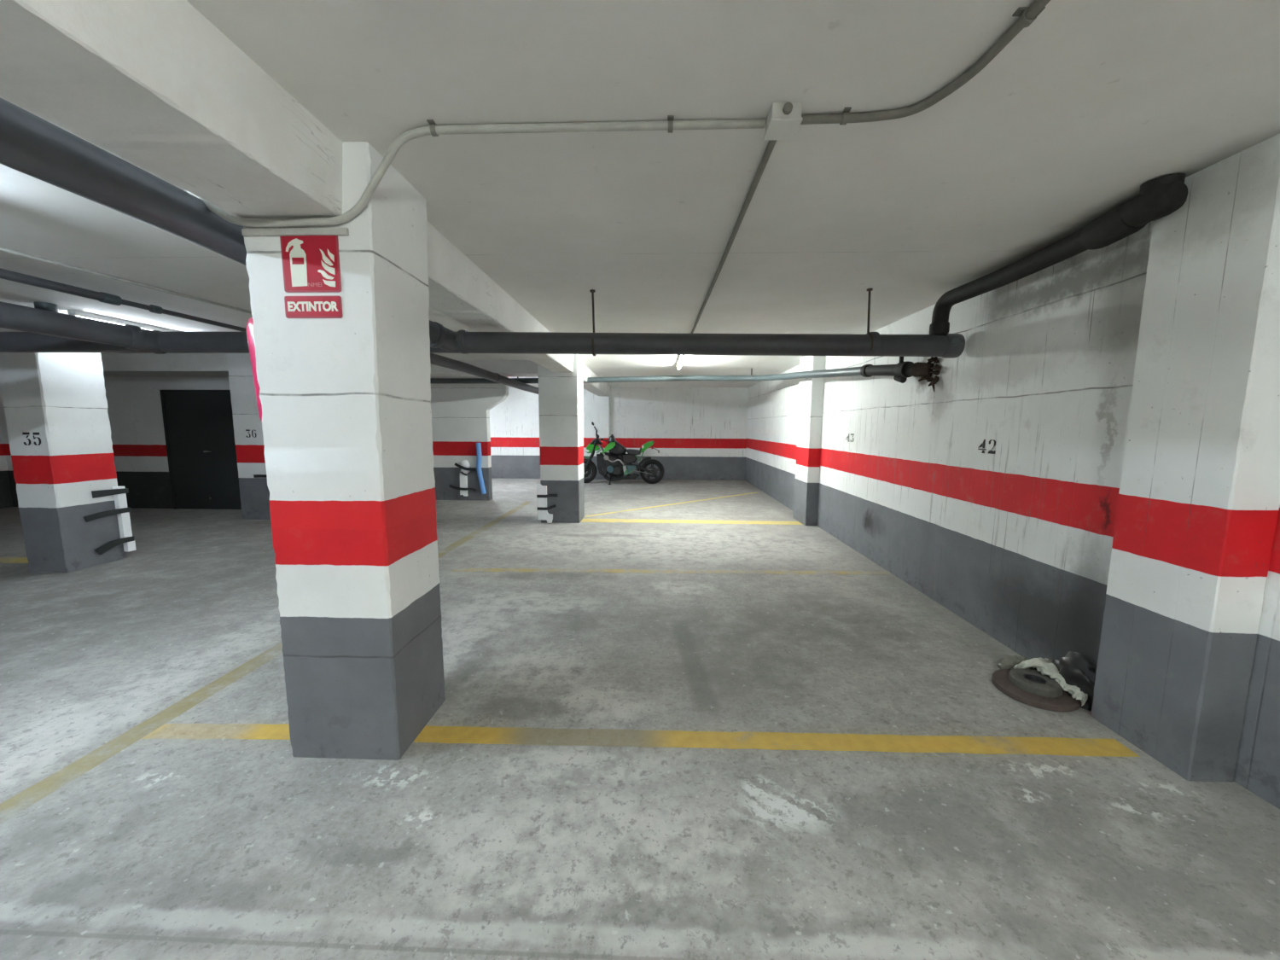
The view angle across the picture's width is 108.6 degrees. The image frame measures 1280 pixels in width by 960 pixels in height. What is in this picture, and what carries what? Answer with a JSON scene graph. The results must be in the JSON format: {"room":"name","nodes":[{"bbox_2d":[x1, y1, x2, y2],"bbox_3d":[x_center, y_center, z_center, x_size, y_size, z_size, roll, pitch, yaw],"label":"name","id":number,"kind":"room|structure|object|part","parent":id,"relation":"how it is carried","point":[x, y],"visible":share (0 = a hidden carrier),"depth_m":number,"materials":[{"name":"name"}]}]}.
{"room":"parking garage","nodes":[
{"label":"parking garage","id":0,"kind":"room"},
{"bbox_2d":[0,424,12,508],"bbox_3d":[-10.557,-0.037,1.499,0.200,2.330,12.280,0,7,2],"label":"wall","id":1,"kind":"structure","parent":0,"point":[6,501],"depth_m":7.42,"materials":[{"name":"paint"}]},
{"bbox_2d":[0,376,230,508],"bbox_3d":[-7.607,-0.708,7.406,5.300,2.330,0.200,0,7,2],"label":"wall","id":2,"kind":"structure","parent":0,"point":[134,403],"depth_m":7.32,"materials":[{"name":"paint"}]},
{"bbox_2d":[159,389,241,509],"bbox_3d":[-6.763,-0.466,7.265,1.480,1.890,0.089,0,7,2],"label":"door","id":3,"kind":"structure","parent":2,"relation":"in","point":[199,427],"depth_m":7.27,"materials":[{"name":"grey metal"}]},
{"bbox_2d":[489,387,748,480],"bbox_3d":[-0.955,-1.188,11.820,7.700,2.330,0.200,0,7,2],"label":"wall","id":4,"kind":"structure","parent":0,"point":[699,433],"depth_m":11.68,"materials":[{"name":"paint"}]},
{"bbox_2d":[582,387,610,479],"bbox_3d":[-1.144,-1.173,11.687,0.830,2.330,0.120,0,7,2],"label":"concrete pillar","id":5,"kind":"structure","parent":4,"relation":"attached to","point":[597,408],"depth_m":11.59,"materials":[{"name":"paint"}]},
{"bbox_2d":[0,478,1279,959],"bbox_3d":[-3.942,1.019,3.645,13.300,0.200,17.140,0,7,2],"label":"floor","id":6,"kind":"structure","parent":0,"point":[163,849],"depth_m":1.72,"materials":[{"name":"concrete"}]},
{"bbox_2d":[0,557,28,563],"bbox_3d":[-6.933,0.792,4.606,2.655,0.001,0.185,0,7,2],"label":"painted line","id":7,"kind":"object","parent":6,"relation":"on","point":[5,560],"visible":0.32,"depth_m":4.57,"materials":[{"name":"yellow paint"}]},
{"bbox_2d":[0,327,127,572],"bbox_3d":[-5.410,-0.342,4.315,0.380,2.335,0.487,0,7,2],"label":"concrete pillar","id":8,"kind":"structure","parent":6,"relation":"on","point":[61,397],"depth_m":4.18,"materials":[{"name":"paint"}]},
{"bbox_2d":[22,432,40,445],"bbox_3d":[-5.379,-0.363,4.066,0.164,0.114,0.002,0,7,2],"label":"stencilled number","id":9,"kind":"object","parent":8,"relation":"attached to","point":[34,433],"visible":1,"depth_m":4.06,"materials":[{"name":"black paint"}]},
{"bbox_2d":[83,486,136,554],"bbox_3d":[-5.185,0.407,4.492,0.070,0.660,0.351,0,7,2],"label":"pad","id":10,"kind":"object","parent":8,"relation":"attached to","point":[119,492],"visible":1,"depth_m":4.56,"materials":[{"name":"white plastic"}]},
{"bbox_2d":[141,723,290,739],"bbox_3d":[-1.791,1.114,2.036,0.726,0.001,0.106,0,7,0],"label":"painted line","id":11,"kind":"object","parent":6,"relation":"on","point":[258,731],"visible":0.81,"depth_m":2.03,"materials":[{"name":"paint"}]},
{"bbox_2d":[226,353,270,519],"bbox_3d":[-5.475,-0.614,6.663,0.471,2.335,0.396,0,7,2],"label":"concrete pillar","id":12,"kind":"structure","parent":6,"relation":"on","point":[254,492],"depth_m":6.47,"materials":[{"name":"paint"}]},
{"bbox_2d":[245,429,256,437],"bbox_3d":[-5.463,-0.651,6.458,0.150,0.114,0.002,0,7,2],"label":"stencilled number","id":13,"kind":"object","parent":12,"relation":"attached to","point":[246,429],"visible":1,"depth_m":6.46,"materials":[{"name":"black paint"}]},
{"bbox_2d":[253,474,267,477],"bbox_3d":[-5.361,-0.054,6.507,0.222,0.048,0.017,0,7,2],"label":"strap","id":14,"kind":"object","parent":12,"relation":"attached to","point":[254,475],"visible":0.85,"depth_m":6.50,"materials":[{"name":"black rubber"}]},
{"bbox_2d":[0,501,530,823],"bbox_3d":[-2.222,1.137,1.818,0.121,0.001,13.000,0,7,2],"label":"painted line","id":15,"kind":"object","parent":6,"relation":"on","point":[31,795],"visible":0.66,"depth_m":2.02,"materials":[{"name":"paint"}]},
{"bbox_2d":[243,141,445,760],"bbox_3d":[-1.186,-0.048,1.948,0.482,2.335,0.421,0,7,2],"label":"concrete pillar","id":16,"kind":"structure","parent":6,"relation":"on","point":[346,410],"depth_m":1.78,"materials":[{"name":"paint"}]},
{"bbox_2d":[245,316,261,421],"bbox_3d":[-1.504,-0.496,1.920,0.178,0.525,0.191,0,7,2],"label":"fire extinguisher","id":17,"kind":"object","parent":16,"relation":"attached to","point":[250,322],"visible":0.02,"depth_m":1.84,"materials":[{"name":"red metal"}]},
{"bbox_2d":[279,235,341,292],"bbox_3d":[-1.181,-0.779,1.650,0.210,0.203,0.006,0,7,2],"label":"fire extinguisher sign","id":18,"kind":"object","parent":16,"relation":"attached to","point":[311,264],"visible":1,"depth_m":1.65,"materials":[{"name":"red plastic"}]},
{"bbox_2d":[308,282,321,286],"bbox_3d":[-1.171,-0.704,1.656,0.050,0.014,0.001,0,7,2],"label":"print","id":19,"kind":"object","parent":18,"relation":"attached to","point":[310,284],"depth_m":1.66},
{"bbox_2d":[284,295,342,318],"bbox_3d":[-1.185,-0.628,1.668,0.210,0.078,0.006,0,7,2],"label":"sign","id":20,"kind":"object","parent":16,"relation":"attached to","point":[325,306],"visible":1,"depth_m":1.67,"materials":[{"name":"red plastic"}]},
{"bbox_2d":[430,376,508,500],"bbox_3d":[-3.602,-0.800,8.368,2.440,2.330,0.160,0,7,2],"label":"concrete pillar","id":21,"kind":"structure","parent":6,"relation":"on","point":[460,412],"depth_m":8.27,"materials":[{"name":"paint"}]},
{"bbox_2d":[449,459,476,496],"bbox_3d":[-3.218,-0.031,8.320,0.501,0.657,0.084,0,7,2],"label":"pad","id":22,"kind":"object","parent":21,"relation":"attached to","point":[465,464],"visible":1,"depth_m":8.30,"materials":[{"name":"white plastic"}]},
{"bbox_2d":[476,442,486,494],"bbox_3d":[-2.867,-0.206,8.284,0.158,0.929,0.090,0,7,2],"label":"tube","id":23,"kind":"object","parent":21,"relation":"attached to","point":[478,445],"visible":1,"depth_m":8.25,"materials":[{"name":"blue plastic"}]},
{"bbox_2d":[537,354,584,523],"bbox_3d":[-1.113,-0.584,6.582,0.546,2.335,0.471,0,7,2],"label":"concrete pillar","id":24,"kind":"structure","parent":6,"relation":"on","point":[561,398],"depth_m":6.36,"materials":[{"name":"paint"}]},
{"bbox_2d":[536,483,557,523],"bbox_3d":[-1.294,0.330,6.431,0.281,0.544,0.057,0,7,2],"label":"pad","id":25,"kind":"object","parent":24,"relation":"attached to","point":[542,495],"visible":1,"depth_m":6.42,"materials":[{"name":"white plastic"}]},
{"bbox_2d":[583,421,664,484],"bbox_3d":[-0.514,-0.643,10.922,2.197,1.458,0.806,0,7,2],"label":"motorcycle","id":26,"kind":"object","parent":6,"relation":"on","point":[615,462],"visible":0.91,"depth_m":10.82,"materials":[{"name":"metal"}]},
{"bbox_3d":[-1.177,-0.561,10.853,0.332,0.734,0.054,0,7,2],"label":"fork leg","id":27,"kind":"part","parent":26,"relation":"part of","materials":[{"name":"metal"}]},
{"bbox_2d":[591,421,598,440],"bbox_3d":[-1.045,-1.125,10.596,0.139,0.432,0.159,0,7,2],"label":"mirror","id":28,"kind":"object","parent":26,"relation":"attached to","point":[596,435],"depth_m":10.56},
{"bbox_3d":[-0.673,-0.581,10.802,0.626,0.477,0.120,0,7,2],"label":"frame rail","id":29,"kind":"part","parent":26,"relation":"part of","materials":[{"name":"metal"}]},
{"bbox_3d":[-0.574,-0.414,10.950,0.765,0.501,0.140,0,7,2],"label":"frame","id":30,"kind":"part","parent":26,"relation":"part of","materials":[{"name":"grey metal"}]},
{"bbox_3d":[-0.529,-0.810,10.903,0.454,0.506,0.280,0,7,2],"label":"fuel tank","id":31,"kind":"part","parent":26,"relation":"part of","materials":[{"name":"black metal"}]},
{"bbox_3d":[-0.143,-0.687,10.904,0.435,0.189,0.240,0,7,2],"label":"seat","id":32,"kind":"part","parent":26,"relation":"part of","materials":[{"name":"black leather"}]},
{"bbox_2d":[450,568,890,574],"bbox_3d":[0.279,0.859,4.320,4.091,0.001,0.106,0,7,0],"label":"painted line","id":33,"kind":"object","parent":6,"relation":"on","point":[540,570],"visible":1,"depth_m":4.32,"materials":[{"name":"paint"}]},
{"bbox_2d":[584,492,757,517],"bbox_3d":[0.822,0.403,8.278,4.260,0.001,0.096,-5,9,-39],"label":"painted line","id":34,"kind":"object","parent":6,"relation":"on","point":[750,492],"visible":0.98,"depth_m":7.93,"materials":[{"name":"yellow paint"}]},
{"bbox_2d":[580,518,802,524],"bbox_3d":[0.721,0.597,6.597,3.130,0.001,0.236,1,7,2],"label":"painted line","id":35,"kind":"object","parent":6,"relation":"on","point":[583,520],"visible":1,"depth_m":6.59,"materials":[{"name":"yellow paint"}]},
{"bbox_2d":[413,725,1140,756],"bbox_3d":[0.552,1.130,1.993,3.048,0.001,0.114,0,7,1],"label":"painted line","id":36,"kind":"object","parent":6,"relation":"on","point":[519,736],"visible":1,"depth_m":1.99,"materials":[{"name":"paint"}]},
{"bbox_2d":[793,355,825,525],"bbox_3d":[2.406,-0.557,6.487,0.224,2.335,0.551,0,7,2],"label":"concrete pillar","id":37,"kind":"structure","parent":6,"relation":"on","point":[811,390],"depth_m":6.30,"materials":[{"name":"paint"}]},
{"bbox_2d":[997,654,1031,669],"bbox_3d":[2.100,1.025,2.564,0.192,0.086,0.130,0,7,2],"label":"rag","id":38,"kind":"object","parent":6,"relation":"on","point":[1008,661],"visible":0.59,"depth_m":2.55,"materials":[{"name":"beige fabric"}]},
{"bbox_2d":[991,668,1081,712],"bbox_3d":[2.031,1.054,2.365,0.348,0.077,0.348,0,7,2],"label":"disc","id":39,"kind":"object","parent":6,"relation":"on","point":[1029,687],"visible":0.96,"depth_m":2.30,"materials":[{"name":"metal"}]},
{"bbox_2d":[1013,657,1087,706],"bbox_3d":[2.135,1.011,2.368,0.181,0.097,0.344,-1,7,-15],"label":"rag","id":40,"kind":"object","parent":39,"relation":"on","point":[1050,669],"visible":0.8,"depth_m":2.36,"materials":[{"name":"white fabric"}]},
{"bbox_2d":[1031,657,1053,672],"bbox_3d":[2.183,1.019,2.463,0.126,0.121,0.195,0,7,2],"label":"rag","id":41,"kind":"object","parent":6,"relation":"on","point":[1050,660],"visible":0.13,"depth_m":2.46,"materials":[{"name":"beige fabric"}]},
{"bbox_2d":[1052,651,1096,710],"bbox_3d":[2.191,0.982,2.282,0.114,0.235,0.323,0,7,2],"label":"bag","id":42,"kind":"object","parent":6,"relation":"on","point":[1077,671],"visible":0.48,"depth_m":2.26,"materials":[{"name":"plastic"}]},
{"bbox_2d":[1090,133,1279,782],"bbox_3d":[2.216,-0.019,1.839,0.173,2.335,0.406,0,7,2],"label":"concrete pillar","id":43,"kind":"structure","parent":6,"relation":"on","point":[1199,498],"depth_m":1.75,"materials":[{"name":"paint"}]},
{"bbox_2d":[0,0,1279,387],"bbox_3d":[-3.930,-1.494,3.354,13.300,0.200,17.140,0,7,2],"label":"ceiling","id":44,"kind":"structure","parent":0,"point":[1091,102],"depth_m":1.61,"materials":[{"name":"paint"}]},
{"bbox_2d":[33,301,58,312],"bbox_3d":[-4.951,-1.076,1.451,0.154,0.202,4.799,0,7,2],"label":"drain pipe","id":45,"kind":"object","parent":44,"relation":"attached to","point":[43,305],"visible":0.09,"depth_m":3.73,"materials":[{"name":"grey plastic"}]},
{"bbox_2d":[0,301,162,353],"bbox_3d":[-3.912,-0.703,-0.668,0.280,0.441,8.375,1,7,3],"label":"drain pipe","id":46,"kind":"object","parent":44,"relation":"hanging from","point":[14,317],"visible":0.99,"depth_m":3.02,"materials":[{"name":"grey plastic"}]},
{"bbox_2d":[0,267,246,331],"bbox_3d":[-3.933,-1.029,0.719,0.084,0.114,11.201,1,7,2],"label":"pipe","id":47,"kind":"object","parent":44,"relation":"hanging from","point":[107,298],"visible":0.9,"depth_m":3.21,"materials":[{"name":"grey plastic"}]},
{"bbox_2d":[67,309,181,331],"bbox_3d":[-4.901,-1.498,4.574,0.070,0.082,1.200,0,7,2],"label":"lamp","id":48,"kind":"object","parent":44,"relation":"attached to","point":[72,312],"visible":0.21,"depth_m":4.27,"materials":[{"name":"white plastic"}]},
{"bbox_2d":[0,246,251,314],"bbox_3d":[-3.607,-1.074,0.703,0.137,0.022,11.202,1,7,3],"label":"conduit","id":49,"kind":"object","parent":44,"relation":"attached to","point":[6,250],"visible":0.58,"depth_m":3.05,"materials":[{"name":"paint"}]},
{"bbox_2d":[100,353,228,377],"bbox_3d":[-7.628,-1.694,6.799,5.280,0.251,0.741,0,7,2],"label":"ceiling beam","id":50,"kind":"structure","parent":44,"relation":"attached to","point":[113,364],"depth_m":6.41,"materials":[{"name":"paint"}]},
{"bbox_2d":[0,0,342,218],"bbox_3d":[-1.342,-0.677,-1.695,0.388,0.259,6.700,0,7,2],"label":"ceiling beam","id":51,"kind":"structure","parent":44,"relation":"attached to","point":[154,84],"depth_m":1.12,"materials":[{"name":"paint"}]},
{"bbox_2d":[0,97,456,352],"bbox_3d":[-1.693,-0.685,-0.739,0.297,0.439,8.379,1,7,3],"label":"drain pipe","id":52,"kind":"object","parent":44,"relation":"hanging from","point":[31,145],"visible":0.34,"depth_m":1.35,"materials":[{"name":"grey plastic"}]},
{"bbox_2d":[185,115,765,236],"bbox_3d":[-0.718,-1.020,1.578,2.233,0.317,0.211,1,7,9],"label":"conduit","id":53,"kind":"object","parent":44,"relation":"attached to","point":[670,125],"visible":0.88,"depth_m":1.50,"materials":[{"name":"paint"}]},
{"bbox_2d":[0,288,965,358],"bbox_3d":[-3.052,-1.158,3.443,10.655,0.480,0.176,0,7,2],"label":"drain pipe","id":54,"kind":"object","parent":44,"relation":"attached to","point":[871,344],"visible":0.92,"depth_m":3.30,"materials":[{"name":"grey plastic"}]},
{"bbox_3d":[-0.344,-1.222,3.345,0.038,0.305,0.040,0,7,2],"label":"hanger rod","id":55,"kind":"part","parent":54,"relation":"part of","materials":[{"name":"black metal"}]},
{"bbox_3d":[1.630,-1.206,3.281,0.038,0.305,0.040,0,7,2],"label":"hanger rod","id":56,"kind":"part","parent":54,"relation":"part of","materials":[{"name":"black metal"}]},
{"bbox_2d":[929,173,1187,335],"bbox_3d":[2.129,-1.110,2.553,0.197,0.335,1.557,0,7,2],"label":"pipe","id":57,"kind":"object","parent":54,"relation":"attached to","point":[1158,198],"visible":1,"depth_m":2.12,"materials":[{"name":"black plastic"}]},
{"bbox_2d":[430,360,538,376],"bbox_3d":[-3.105,-1.729,7.106,3.700,0.211,0.401,0,7,2],"label":"ceiling beam","id":58,"kind":"structure","parent":44,"relation":"attached to","point":[505,368],"depth_m":6.88,"materials":[{"name":"paint"}]},
{"bbox_2d":[430,353,538,394],"bbox_3d":[-2.139,-1.555,6.586,0.189,0.400,4.739,1,7,9],"label":"drain pipe","id":59,"kind":"object","parent":44,"relation":"hanging from","point":[435,359],"visible":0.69,"depth_m":6.08,"materials":[{"name":"grey plastic"}]},
{"bbox_2d":[426,221,574,372],"bbox_3d":[-1.113,-1.352,4.131,0.304,0.256,4.240,0,7,2],"label":"ceiling beam","id":60,"kind":"structure","parent":44,"relation":"attached to","point":[458,288],"depth_m":2.94,"materials":[{"name":"paint"}]},
{"bbox_2d":[582,363,610,396],"bbox_3d":[-0.977,-1.934,9.091,0.302,0.241,4.850,0,7,2],"label":"ceiling beam","id":61,"kind":"structure","parent":44,"relation":"attached to","point":[600,389],"depth_m":9.17,"materials":[{"name":"paint"}]},
{"bbox_2d":[430,356,913,383],"bbox_3d":[-0.484,-1.523,7.214,8.370,0.594,3.257,4,8,30],"label":"drain pipe","id":62,"kind":"object","parent":44,"relation":"hanging from","point":[901,370],"visible":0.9,"depth_m":7.36,"materials":[{"name":"grey metal"}]},
{"bbox_2d":[676,354,686,369],"bbox_3d":[0.590,-1.708,6.606,0.070,0.082,1.250,0,7,2],"label":"lamp","id":63,"kind":"object","parent":44,"relation":"attached to","point":[682,357],"visible":0.75,"depth_m":6.52,"materials":[{"name":"white"}]},
{"bbox_2d":[690,139,776,333],"bbox_3d":[0.511,-1.403,3.736,0.029,0.024,4.525,0,7,1],"label":"conduit","id":64,"kind":"object","parent":44,"relation":"attached to","point":[770,147],"visible":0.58,"depth_m":2.08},
{"bbox_2d":[763,101,802,140],"bbox_3d":[0.447,-1.122,1.433,0.096,0.056,0.113,0,7,2],"label":"junction box","id":65,"kind":"object","parent":44,"relation":"attached to","point":[783,120],"visible":1,"depth_m":1.40,"materials":[{"name":"white plastic"}]},
{"bbox_3d":[0.447,-1.100,1.442,0.096,0.010,0.101,0,7,2],"label":"lid","id":66,"kind":"part","parent":65,"relation":"part of","materials":[{"name":"white plastic"}]},
{"bbox_2d":[800,0,1050,125],"bbox_3d":[0.620,-0.765,-1.763,0.462,0.033,6.517,0,7,2],"label":"conduit","id":67,"kind":"object","parent":44,"relation":"attached to","point":[1027,15],"visible":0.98,"depth_m":1.33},
{"bbox_2d":[745,221,1279,808],"bbox_3d":[2.454,-0.184,3.291,0.313,2.330,16.740,0,7,2],"label":"wall","id":68,"kind":"structure","parent":0,"point":[1015,541],"depth_m":2.85,"materials":[{"name":"paint"}]},
{"bbox_2d":[846,433,854,442],"bbox_3d":[2.404,-0.484,5.263,0.002,0.093,0.211,1,7,3],"label":"stencilled number","id":69,"kind":"object","parent":68,"relation":"attached to","point":[852,434],"visible":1,"depth_m":5.23,"materials":[{"name":"grey paint"}]},
{"bbox_2d":[911,356,941,392],"bbox_3d":[2.313,-0.841,3.687,0.133,0.284,0.268,-1,7,-11],"label":"pipe stub","id":70,"kind":"object","parent":68,"relation":"attached to","point":[918,369],"visible":0.99,"depth_m":3.67,"materials":[{"name":"brown metal"}]},
{"bbox_2d":[977,439,995,453],"bbox_3d":[2.303,-0.223,3.051,0.002,0.092,0.163,1,7,3],"label":"stencilled number","id":71,"kind":"object","parent":68,"relation":"attached to","point":[984,441],"visible":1,"depth_m":3.03,"materials":[{"name":"black paint"}]}
]}

